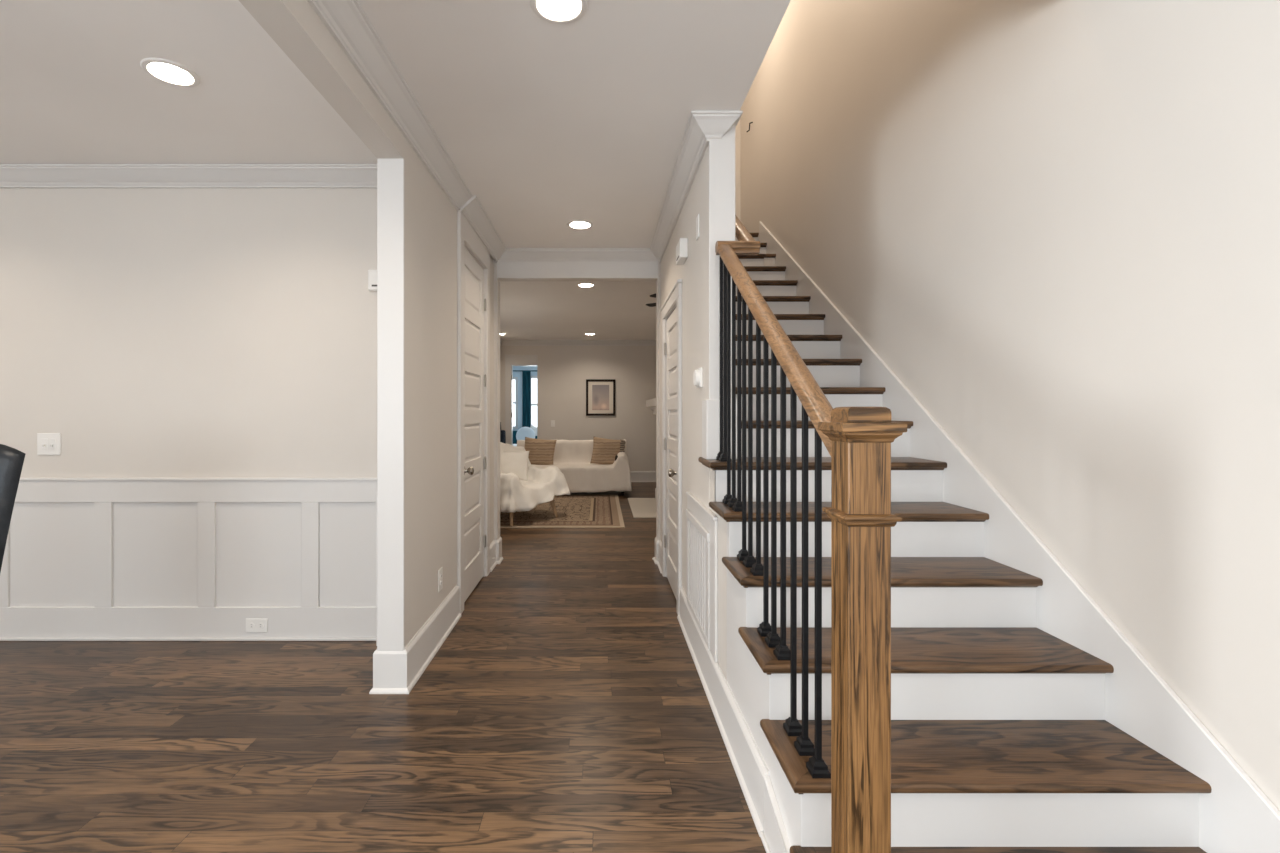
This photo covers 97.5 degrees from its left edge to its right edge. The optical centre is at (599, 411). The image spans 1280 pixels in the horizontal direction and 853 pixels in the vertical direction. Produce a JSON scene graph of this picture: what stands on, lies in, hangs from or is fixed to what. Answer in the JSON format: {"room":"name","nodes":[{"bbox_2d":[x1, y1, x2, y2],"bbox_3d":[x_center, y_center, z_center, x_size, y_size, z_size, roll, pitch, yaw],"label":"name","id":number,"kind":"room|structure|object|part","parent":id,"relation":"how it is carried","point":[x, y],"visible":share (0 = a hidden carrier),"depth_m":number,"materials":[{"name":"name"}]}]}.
{"room":"entrance hall","nodes":[
{"label":"entrance hall","id":0,"kind":"room"},
{"bbox_2d":[0,188,376,477],"bbox_3d":[-3.119,-0.065,3.270,4.163,2.740,0.100,0,0,0],"label":"wall","id":1,"kind":"structure","parent":0,"point":[161,332],"depth_m":3.22,"materials":[{"name":"beige paint"}]},
{"bbox_2d":[37,433,60,454],"bbox_3d":[-3.165,0.184,3.212,0.134,0.125,0.016,0,0,0],"label":"light switch","id":2,"kind":"object","parent":1,"relation":"attached to","point":[47,443],"visible":1,"depth_m":3.21,"materials":[{"name":"white plastic"}]},
{"bbox_3d":[-3.188,0.184,3.214,0.033,0.066,0.002,0,0,0],"label":"switch frame","id":3,"kind":"part","parent":2,"relation":"part of","materials":[{"name":"white plastic"}]},
{"bbox_3d":[-3.142,0.184,3.214,0.033,0.066,0.002,0,0,0],"label":"switch frame","id":4,"kind":"part","parent":2,"relation":"part of","materials":[{"name":"white plastic"}]},
{"bbox_2d":[0,478,376,645],"bbox_3d":[-3.119,0.841,2.930,4.163,0.928,0.580,0,0,0],"label":"wainscot","id":5,"kind":"structure","parent":1,"relation":"attached to","point":[85,559],"depth_m":3.22,"materials":[{"name":"white paint"}]},
{"bbox_2d":[246,619,267,631],"bbox_3d":[-1.961,1.219,3.197,0.125,0.078,0.010,0,0,0],"label":"wall outlet","id":6,"kind":"object","parent":5,"relation":"attached to","point":[252,625],"visible":1,"depth_m":3.20,"materials":[{"name":"white plastic"}]},
{"bbox_2d":[0,164,376,187],"bbox_3d":[-3.119,-1.335,3.170,4.163,0.097,0.100,0,0,0],"label":"crown molding","id":7,"kind":"structure","parent":1,"relation":"attached to","point":[11,175],"depth_m":3.16,"materials":[{"name":"white paint"}]},
{"bbox_2d":[368,270,376,290],"bbox_3d":[-1.275,-0.753,3.204,0.100,0.120,0.032,0,0,0],"label":"wall sensor","id":8,"kind":"object","parent":1,"relation":"attached to","point":[372,274],"visible":0.52,"depth_m":3.19,"materials":[{"name":"white plastic"}]},
{"bbox_2d":[0,0,376,163],"bbox_3d":[-3.118,-1.386,0.410,4.163,0.001,5.620,0,0,0],"label":"ceiling","id":9,"kind":"structure","parent":0,"point":[75,89],"depth_m":2.43,"materials":[{"name":"paint"}]},
{"bbox_2d":[140,58,199,86],"bbox_3d":[-1.753,-1.415,2.288,0.196,0.072,0.196,0,0,0],"label":"ceiling light","id":10,"kind":"object","parent":9,"relation":"attached to","point":[166,71],"visible":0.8,"depth_m":2.32,"materials":[{"name":"white plastic"}]},
{"bbox_2d":[239,0,403,158],"bbox_3d":[-0.976,-1.308,0.110,0.122,0.254,5.020,0,0,0],"label":"beam","id":11,"kind":"structure","parent":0,"point":[295,27],"depth_m":1.96,"materials":[{"name":"beige paint"}]},
{"bbox_2d":[0,482,765,852],"bbox_3d":[-1.766,1.335,5.550,6.868,0.060,16.100,0,0,0],"label":"floor","id":12,"kind":"structure","parent":0,"point":[566,708],"depth_m":2.27,"materials":[{"name":"brown wood"}]},
{"bbox_2d":[0,444,24,571],"bbox_3d":[-2.475,0.705,1.877,0.540,1.200,0.593,0,0,0],"label":"dining chair","id":13,"kind":"object","parent":12,"relation":"on","point":[11,459],"visible":1,"depth_m":2.12,"materials":[{"name":"leather"}]},
{"bbox_2d":[513,431,516,445],"bbox_3d":[-1.700,0.845,12.335,1.600,0.800,1.870,0,0,0],"label":"bed","id":14,"kind":"object","parent":12,"relation":"on","point":[514,432],"visible":0.02,"depth_m":13.22,"materials":[{"name":"white paint"}]},
{"bbox_2d":[516,427,534,439],"bbox_3d":[-1.640,0.535,12.350,0.424,0.424,0.200,0,0,0],"label":"bed pillow","id":15,"kind":"object","parent":14,"relation":"on","point":[523,432],"visible":0.7,"depth_m":12.27,"materials":[{"name":"fabric"}]},
{"bbox_2d":[530,424,536,435],"bbox_3d":[-1.450,0.525,12.749,0.526,0.492,0.242,0,0,0],"label":"bed pillow","id":16,"kind":"object","parent":14,"relation":"on","point":[534,428],"visible":0.24,"depth_m":12.70,"materials":[{"name":"white fabric"}]},
{"bbox_2d":[500,494,624,527],"bbox_3d":[-0.770,1.300,7.550,2.100,0.010,2.500,0,0,0],"label":"area rug","id":17,"kind":"object","parent":12,"relation":"on","point":[573,510],"visible":0.52,"depth_m":7.08,"materials":[{"name":"fabric"}]},
{"bbox_2d":[509,496,557,525],"bbox_3d":[-1.058,0.902,6.875,0.793,0.795,0.800,0,0,41],"label":"armchair","id":18,"kind":"object","parent":17,"relation":"on","point":[552,502],"visible":0.09,"depth_m":6.88,"materials":[{"name":"brown wood"}]},
{"bbox_3d":[-1.017,1.163,6.398,0.060,0.273,0.119,0,0,0],"label":"leg","id":19,"kind":"part","parent":18,"relation":"part of","materials":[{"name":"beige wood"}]},
{"bbox_2d":[500,442,570,512],"bbox_3d":[-1.046,0.801,6.867,1.126,0.858,1.098,0,0,40],"label":"armchair cover","id":20,"kind":"object","parent":18,"relation":"on","point":[543,484],"visible":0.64,"depth_m":6.59,"materials":[{"name":"white fabric"}]},
{"bbox_2d":[500,451,528,480],"bbox_3d":[-1.104,0.685,7.046,0.420,0.388,0.184,0,0,0],"label":"throw pillow","id":21,"kind":"object","parent":20,"relation":"on","point":[516,463],"visible":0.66,"depth_m":6.99,"materials":[{"name":"white fabric"}]},
{"bbox_3d":[-0.579,1.163,6.905,0.120,0.273,0.058,0,0,0],"label":"leg","id":22,"kind":"part","parent":18,"relation":"part of","materials":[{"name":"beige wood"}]},
{"bbox_2d":[628,398,655,517],"bbox_3d":[0.932,0.562,7.685,1.035,1.485,1.670,0,0,0],"label":"fireplace","id":23,"kind":"object","parent":12,"relation":"on","point":[640,507],"visible":0.14,"depth_m":7.65,"materials":[{"name":"white paint"}]},
{"bbox_2d":[646,398,655,406],"bbox_3d":[1.075,-0.128,7.685,0.750,0.105,1.670,0,0,0],"label":"mantel shelf","id":24,"kind":"object","parent":23,"relation":"attached to","point":[651,402],"depth_m":7.64,"materials":[{"name":"white paint"}]},
{"bbox_2d":[760,776,790,852],"bbox_3d":[0.506,1.210,1.440,0.030,0.189,0.560,0,0,0],"label":"baseboard","id":25,"kind":"structure","parent":12,"relation":"on","point":[775,839],"depth_m":1.64,"materials":[{"name":"white paint"}]},
{"bbox_2d":[698,222,1279,852],"bbox_3d":[1.030,-0.274,3.575,1.076,3.158,5.350,0,0,0],"label":"staircase","id":26,"kind":"structure","parent":12,"relation":"on","point":[1024,719],"depth_m":1.72,"materials":[{"name":"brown wood"}]},
{"bbox_3d":[1.096,-1.363,4.956,0.908,0.012,0.018,0,0,0],"label":"cove moulding","id":27,"kind":"part","parent":26,"relation":"part of","materials":[{"name":"brown wood"}]},
{"bbox_3d":[1.096,-1.183,4.686,0.908,0.012,0.018,0,0,0],"label":"cove moulding","id":28,"kind":"part","parent":26,"relation":"part of","materials":[{"name":"brown wood"}]},
{"bbox_3d":[1.096,-0.823,4.146,0.908,0.012,0.018,0,0,0],"label":"cove moulding","id":29,"kind":"part","parent":26,"relation":"part of","materials":[{"name":"brown wood"}]},
{"bbox_3d":[1.096,-1.003,4.416,0.908,0.012,0.018,0,0,0],"label":"cove moulding","id":30,"kind":"part","parent":26,"relation":"part of","materials":[{"name":"brown wood"}]},
{"bbox_3d":[1.096,-0.643,3.876,0.908,0.012,0.018,0,0,0],"label":"cove moulding","id":31,"kind":"part","parent":26,"relation":"part of","materials":[{"name":"brown wood"}]},
{"bbox_3d":[1.096,-0.463,3.606,0.908,0.012,0.018,0,0,0],"label":"cove moulding","id":32,"kind":"part","parent":26,"relation":"part of","materials":[{"name":"brown wood"}]},
{"bbox_3d":[1.096,-0.283,3.336,0.908,0.012,0.018,0,0,0],"label":"cove moulding","id":33,"kind":"part","parent":26,"relation":"part of","materials":[{"name":"brown wood"}]},
{"bbox_3d":[1.096,-0.103,3.066,0.908,0.012,0.018,0,0,0],"label":"cove moulding","id":34,"kind":"part","parent":26,"relation":"part of","materials":[{"name":"brown wood"}]},
{"bbox_2d":[715,215,906,852],"bbox_3d":[0.669,-0.817,3.355,0.196,3.884,4.392,0,0,2],"label":"stair railing","id":35,"kind":"object","parent":26,"relation":"on","point":[858,440],"visible":0.9,"depth_m":1.27,"materials":[{"name":"brown wood"}]},
{"bbox_3d":[0.704,-1.750,4.079,0.064,2.020,2.942,0,0,0],"label":"handrail","id":36,"kind":"part","parent":35,"relation":"part of","materials":[{"name":"brown wood"}]},
{"bbox_3d":[0.572,-0.321,1.936,0.064,0.941,1.323,0,0,0],"label":"handrail","id":37,"kind":"part","parent":35,"relation":"part of","materials":[{"name":"brown wood"}]},
{"bbox_3d":[0.572,0.584,1.231,0.091,1.082,0.091,0,0,0],"label":"newel post","id":38,"kind":"part","parent":35,"relation":"part of","materials":[{"name":"brown wood"}]},
{"bbox_3d":[1.030,0.257,2.660,1.040,0.012,0.286,0,0,0],"label":"cove moulding","id":39,"kind":"part","parent":26,"relation":"part of","materials":[{"name":"brown wood"}]},
{"bbox_3d":[1.096,0.077,2.796,0.908,0.012,0.018,0,0,0],"label":"cove moulding","id":40,"kind":"part","parent":26,"relation":"part of","materials":[{"name":"brown wood"}]},
{"bbox_3d":[1.030,0.437,2.390,1.040,0.012,0.286,0,0,0],"label":"cove moulding","id":41,"kind":"part","parent":26,"relation":"part of","materials":[{"name":"brown wood"}]},
{"bbox_3d":[1.030,0.617,2.120,1.040,0.012,0.286,0,0,0],"label":"cove moulding","id":42,"kind":"part","parent":26,"relation":"part of","materials":[{"name":"brown wood"}]},
{"bbox_3d":[1.030,0.797,1.850,1.040,0.012,0.286,0,0,0],"label":"cove moulding","id":43,"kind":"part","parent":26,"relation":"part of","materials":[{"name":"brown wood"}]},
{"bbox_3d":[-0.470,0.915,9.125,1.760,0.780,0.790,0,0,0],"label":"sofa","id":44,"kind":"object","parent":12,"relation":"on","visible":0},
{"bbox_2d":[517,440,631,492],"bbox_3d":[-0.469,0.856,9.115,1.949,0.779,1.007,0,0,0],"label":"sofa cover","id":45,"kind":"object","parent":44,"relation":"on","point":[572,457],"visible":0.52,"depth_m":8.67,"materials":[{"name":"white fabric"}]},
{"bbox_2d":[525,437,556,464],"bbox_3d":[-0.985,0.645,9.053,0.560,0.482,0.232,0,0,0],"label":"throw pillow","id":46,"kind":"object","parent":45,"relation":"on","point":[541,452],"visible":0.88,"depth_m":8.98,"materials":[{"name":"brown fabric"}]},
{"bbox_2d":[590,436,625,463],"bbox_3d":[0.129,0.640,9.046,0.576,0.489,0.245,0,0,0],"label":"throw pillow","id":47,"kind":"object","parent":45,"relation":"on","point":[605,451],"visible":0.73,"depth_m":8.98,"materials":[{"name":"brown fabric"}]},
{"bbox_2d":[404,137,493,645],"bbox_3d":[-0.976,-0.065,3.725,0.122,2.740,2.210,0,0,0],"label":"wall","id":48,"kind":"structure","parent":0,"point":[431,234],"depth_m":3.04,"materials":[{"name":"beige paint"}]},
{"bbox_2d":[377,159,404,650],"bbox_3d":[-0.976,0.061,2.615,0.124,2.487,0.013,0,0,0],"label":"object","id":49,"kind":"structure","parent":48,"relation":"attached to","point":[390,172],"depth_m":2.61,"materials":[{"name":"white paint"}]},
{"bbox_2d":[307,0,505,262],"bbox_3d":[-0.854,-1.335,1.215,0.122,0.097,7.230,0,0,0],"label":"crown molding","id":50,"kind":"structure","parent":48,"relation":"attached to","point":[347,22],"depth_m":2.40,"materials":[{"name":"white paint"}]},
{"bbox_2d":[369,585,461,693],"bbox_3d":[-0.976,1.204,3.085,0.182,0.202,0.990,0,0,0],"label":"baseboard","id":51,"kind":"structure","parent":48,"relation":"attached to","point":[394,672],"depth_m":2.72,"materials":[{"name":"white paint"}]},
{"bbox_2d":[438,567,442,591],"bbox_3d":[-0.910,0.957,3.200,0.010,0.124,0.076,0,0,0],"label":"wall outlet","id":52,"kind":"object","parent":48,"relation":"attached to","point":[440,571],"visible":1,"depth_m":3.19,"materials":[{"name":"white plastic"}]},
{"bbox_2d":[457,210,489,613],"bbox_3d":[-0.941,0.005,4.065,0.188,2.600,0.954,0,0,0],"label":"door","id":53,"kind":"structure","parent":48,"relation":"in","point":[473,258],"depth_m":4.03,"materials":[{"name":"paint"}]},
{"bbox_3d":[-0.883,0.395,3.762,0.072,0.064,0.064,0,0,0],"label":"knob","id":54,"kind":"part","parent":53,"relation":"part of","materials":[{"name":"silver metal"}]},
{"bbox_2d":[490,536,502,571],"bbox_3d":[-0.886,1.204,4.770,0.057,0.202,0.400,0,0,0],"label":"baseboard","id":55,"kind":"structure","parent":48,"relation":"attached to","point":[496,545],"depth_m":4.81,"materials":[{"name":"white paint"}]},
{"bbox_2d":[513,366,536,430],"bbox_3d":[-1.500,0.055,12.085,3.200,2.500,3.030,0,0,0],"label":"wall","id":56,"kind":"structure","parent":0,"point":[518,374],"depth_m":13.50,"materials":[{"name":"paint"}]},
{"bbox_2d":[513,377,517,428],"bbox_3d":[-2.140,-0.220,13.550,0.320,1.250,0.080,0,0,0],"label":"window","id":57,"kind":"structure","parent":56,"relation":"in","point":[514,378],"depth_m":13.51,"materials":[{"name":"white paint"}]},
{"bbox_2d":[531,376,536,423],"bbox_3d":[-1.310,-0.175,13.550,0.820,1.400,0.080,0,0,0],"label":"window","id":58,"kind":"structure","parent":56,"relation":"in","point":[531,376],"depth_m":13.57,"materials":[{"name":"white paint"}]},
{"bbox_2d":[358,0,790,247],"bbox_3d":[0.327,-1.385,1.215,2.483,0.001,7.230,0,0,0],"label":"ceiling","id":59,"kind":"structure","parent":0,"point":[548,125],"depth_m":2.41,"materials":[{"name":"paint"}]},
{"bbox_2d":[530,0,587,23],"bbox_3d":[-0.139,-1.415,1.900,0.196,0.072,0.196,0,0,0],"label":"ceiling light","id":60,"kind":"object","parent":59,"relation":"attached to","point":[557,11],"visible":1,"depth_m":1.96,"materials":[{"name":"white glass"}]},
{"bbox_2d":[567,220,592,228],"bbox_3d":[-0.148,-1.415,4.140,0.196,0.072,0.196,0,0,0],"label":"ceiling light","id":61,"kind":"object","parent":59,"relation":"attached to","point":[576,224],"visible":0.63,"depth_m":4.19,"materials":[{"name":"white plastic"}]},
{"bbox_2d":[494,260,659,539],"bbox_3d":[-0.260,-0.065,4.914,3.420,2.740,0.172,0,0,0],"label":"wall header","id":62,"kind":"structure","parent":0,"point":[495,263],"depth_m":4.83,"materials":[{"name":"beige paint"}]},
{"bbox_2d":[497,263,657,277],"bbox_3d":[-0.193,-1.224,4.825,1.390,0.142,0.010,0,0,0],"label":"trim","id":63,"kind":"structure","parent":62,"relation":"attached to","point":[504,270],"depth_m":4.82,"materials":[{"name":"white paint"}]},
{"bbox_2d":[497,278,657,539],"bbox_3d":[-0.193,-0.025,4.891,1.391,2.260,0.138,0,0,0],"label":"door frame","id":64,"kind":"structure","parent":62,"relation":"attached to","point":[498,281],"depth_m":4.88,"materials":[{"name":"paint"}]},
{"bbox_2d":[497,248,658,262],"bbox_3d":[-0.188,-1.335,4.780,1.415,0.097,0.100,0,0,0],"label":"crown molding","id":65,"kind":"structure","parent":62,"relation":"attached to","point":[511,255],"depth_m":4.77,"materials":[{"name":"white paint"}]},
{"bbox_2d":[500,346,655,470],"bbox_3d":[-0.210,-0.040,10.510,3.320,2.690,0.120,0,0,0],"label":"wall","id":66,"kind":"structure","parent":0,"point":[563,372],"depth_m":10.45,"materials":[{"name":"beige paint"}]},
{"bbox_2d":[505,355,537,444],"bbox_3d":[-1.470,0.120,10.495,0.610,2.370,0.150,0,0,0],"label":"door","id":67,"kind":"structure","parent":66,"relation":"in","point":[510,360],"depth_m":10.43,"materials":[{"name":"white paint"}]},
{"bbox_2d":[500,340,655,345],"bbox_3d":[-0.210,-1.285,10.400,3.320,0.097,0.100,0,0,0],"label":"crown molding","id":68,"kind":"structure","parent":66,"relation":"attached to","point":[505,342],"depth_m":10.40,"materials":[{"name":"white paint"}]},
{"bbox_2d":[586,379,614,415],"bbox_3d":[0.013,-0.270,10.434,0.545,0.675,0.029,0,0,0],"label":"framed picture","id":69,"kind":"object","parent":66,"relation":"attached to","point":[600,393],"visible":1,"depth_m":10.43,"materials":[{"name":"black wood"}]},
{"bbox_2d":[592,385,608,409],"bbox_3d":[0.013,-0.270,10.432,0.316,0.470,0.003,0,0,0],"label":"print","id":70,"kind":"object","parent":69,"relation":"attached to","point":[600,393],"depth_m":10.43},
{"bbox_2d":[630,471,655,481],"bbox_3d":[0.150,1.204,10.435,2.600,0.202,0.030,0,0,0],"label":"baseboard","id":71,"kind":"structure","parent":66,"relation":"attached to","point":[636,476],"depth_m":10.43,"materials":[{"name":"white paint"}]},
{"bbox_2d":[500,281,655,339],"bbox_3d":[-0.210,-1.335,7.700,3.320,0.001,5.500,0,0,0],"label":"ceiling","id":72,"kind":"structure","parent":0,"point":[529,310],"depth_m":7.44,"materials":[{"name":"paint"}]},
{"bbox_2d":[577,283,594,286],"bbox_3d":[-0.147,-1.365,5.887,0.196,0.072,0.196,0,0,0],"label":"ceiling light","id":73,"kind":"object","parent":72,"relation":"attached to","point":[579,284],"visible":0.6,"depth_m":5.93,"materials":[{"name":"white plastic"}]},
{"bbox_2d":[646,294,655,306],"bbox_3d":[0.912,-1.208,5.700,0.856,0.255,0.900,0,0,0],"label":"ceiling fan","id":74,"kind":"object","parent":72,"relation":"hanging from","point":[652,295],"visible":0.02,"depth_m":5.89,"materials":[{"name":"black metal"}]},
{"bbox_3d":[0.666,-1.135,5.856,0.390,0.015,0.110,0,0,36],"label":"blade","id":75,"kind":"part","parent":74,"relation":"part of","materials":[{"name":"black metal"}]},
{"bbox_2d":[660,144,726,679],"bbox_3d":[0.581,-1.420,4.375,0.122,5.450,5.050,0,0,0],"label":"wall","id":76,"kind":"structure","parent":0,"point":[694,273],"depth_m":3.08,"materials":[{"name":"beige paint"}]},
{"bbox_2d":[653,537,661,572],"bbox_3d":[0.496,1.204,4.750,0.048,0.202,0.440,0,0,0],"label":"baseboard","id":77,"kind":"structure","parent":76,"relation":"attached to","point":[658,544],"depth_m":4.80,"materials":[{"name":"white paint"}]},
{"bbox_2d":[660,279,681,614],"bbox_3d":[0.546,0.233,4.040,0.188,2.145,1.004,0,0,0],"label":"door","id":78,"kind":"structure","parent":76,"relation":"in","point":[671,309],"depth_m":4.08,"materials":[{"name":"paint"}]},
{"bbox_3d":[0.488,0.405,3.722,0.072,0.064,0.064,0,0,0],"label":"knob","id":79,"kind":"part","parent":78,"relation":"part of","materials":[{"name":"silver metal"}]},
{"bbox_2d":[676,238,687,264],"bbox_3d":[0.495,-0.973,3.400,0.049,0.115,0.180,0,0,0],"label":"door chime","id":80,"kind":"object","parent":76,"relation":"attached to","point":[682,246],"visible":1,"depth_m":3.31,"materials":[{"name":"white plastic"}]},
{"bbox_2d":[650,111,742,262],"bbox_3d":[0.537,-1.335,3.700,0.235,0.097,2.260,0,0,0],"label":"crown molding","id":81,"kind":"structure","parent":76,"relation":"attached to","point":[703,127],"depth_m":2.97,"materials":[{"name":"white paint"}]},
{"bbox_2d":[696,214,698,240],"bbox_3d":[0.516,-0.975,2.960,0.008,0.120,0.070,0,0,0],"label":"wall plate","id":82,"kind":"object","parent":76,"relation":"attached to","point":[697,218],"visible":1,"depth_m":2.95,"materials":[{"name":"white plastic"}]},
{"bbox_2d":[693,368,702,387],"bbox_3d":[0.503,-0.175,2.890,0.034,0.100,0.120,0,0,0],"label":"thermostat","id":83,"kind":"object","parent":76,"relation":"attached to","point":[698,374],"visible":1,"depth_m":2.85,"materials":[{"name":"white plastic"}]},
{"bbox_3d":[0.514,-0.175,2.890,0.012,0.100,0.120,0,0,0],"label":"plate","id":84,"kind":"part","parent":83,"relation":"part of","materials":[{"name":"white plastic"}]},
{"bbox_2d":[686,509,709,649],"bbox_3d":[0.509,0.834,2.930,0.022,0.542,0.659,0,0,0],"label":"air vent","id":85,"kind":"object","parent":76,"relation":"in","point":[698,536],"visible":0.94,"depth_m":2.85,"materials":[{"name":"white paint"}]},
{"bbox_3d":[0.511,0.838,2.921,0.011,0.463,0.542,0,0,0],"label":"louvre panel","id":86,"kind":"part","parent":85,"relation":"part of","materials":[{"name":"white paint"}]},
{"bbox_2d":[686,492,717,661],"bbox_3d":[0.510,0.784,2.866,0.021,0.642,0.792,0,0,0],"label":"trim","id":87,"kind":"structure","parent":76,"relation":"attached to","point":[708,519],"depth_m":2.53,"materials":[{"name":"white paint"}]},
{"bbox_2d":[702,126,736,459],"bbox_3d":[0.577,-0.578,2.707,0.146,1.606,0.126,0,0,0],"label":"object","id":88,"kind":"structure","parent":76,"relation":"attached to","point":[722,152],"depth_m":2.66,"materials":[{"name":"white paint"}]},
{"bbox_2d":[677,586,768,836],"bbox_3d":[0.505,1.204,2.635,0.030,0.202,1.830,0,0,0],"label":"baseboard","id":89,"kind":"structure","parent":76,"relation":"attached to","point":[748,763],"depth_m":2.16,"materials":[{"name":"white paint"}]},
{"bbox_2d":[735,119,739,219],"bbox_3d":[1.105,-2.767,4.050,0.926,2.757,4.600,0,0,0],"label":"wall","id":90,"kind":"structure","parent":0,"point":[737,129],"depth_m":6.25,"materials":[{"name":"beige paint"}]},
{"bbox_2d":[764,258,774,265],"bbox_3d":[1.215,-0.040,7.750,0.670,2.690,5.600,0,0,0],"label":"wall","id":91,"kind":"structure","parent":0,"point":[767,261],"depth_m":4.95,"materials":[{"name":"beige paint"}]},
{"bbox_2d":[740,0,1279,810],"bbox_3d":[1.618,-1.420,2.200,0.100,5.450,9.400,0,0,0],"label":"wall","id":92,"kind":"structure","parent":0,"point":[1055,223],"depth_m":1.82,"materials":[{"name":"beige paint"}]},
{"bbox_3d":[-1.920,-0.040,7.750,0.100,2.690,5.600,0,0,0],"label":"wall","id":93,"kind":"structure","parent":0,"visible":0},
{"bbox_2d":[500,422,505,443],"bbox_3d":[-1.785,0.390,9.960,0.170,0.429,0.352,0,0,0],"label":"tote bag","id":94,"kind":"object","parent":93,"relation":"hanging from","point":[502,432],"visible":0.45,"depth_m":9.87,"materials":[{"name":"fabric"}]},
{"bbox_3d":[-1.500,-1.170,12.075,3.200,0.050,3.050,0,0,0],"label":"ceiling","id":95,"kind":"structure","parent":0,"visible":0},
{"bbox_2d":[513,370,536,426],"bbox_3d":[-1.450,0.093,13.418,1.300,2.184,0.059,0,0,0],"label":"window curtain","id":96,"kind":"object","parent":95,"relation":"hanging from","point":[526,374],"visible":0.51,"depth_m":13.40,"materials":[{"name":"teal fabric"}]},
{"bbox_3d":[-1.760,0.105,13.418,0.200,2.160,0.059,0,0,0],"label":"curtain panel","id":97,"kind":"part","parent":96,"relation":"part of","materials":[{"name":"teal fabric"}]}
]}

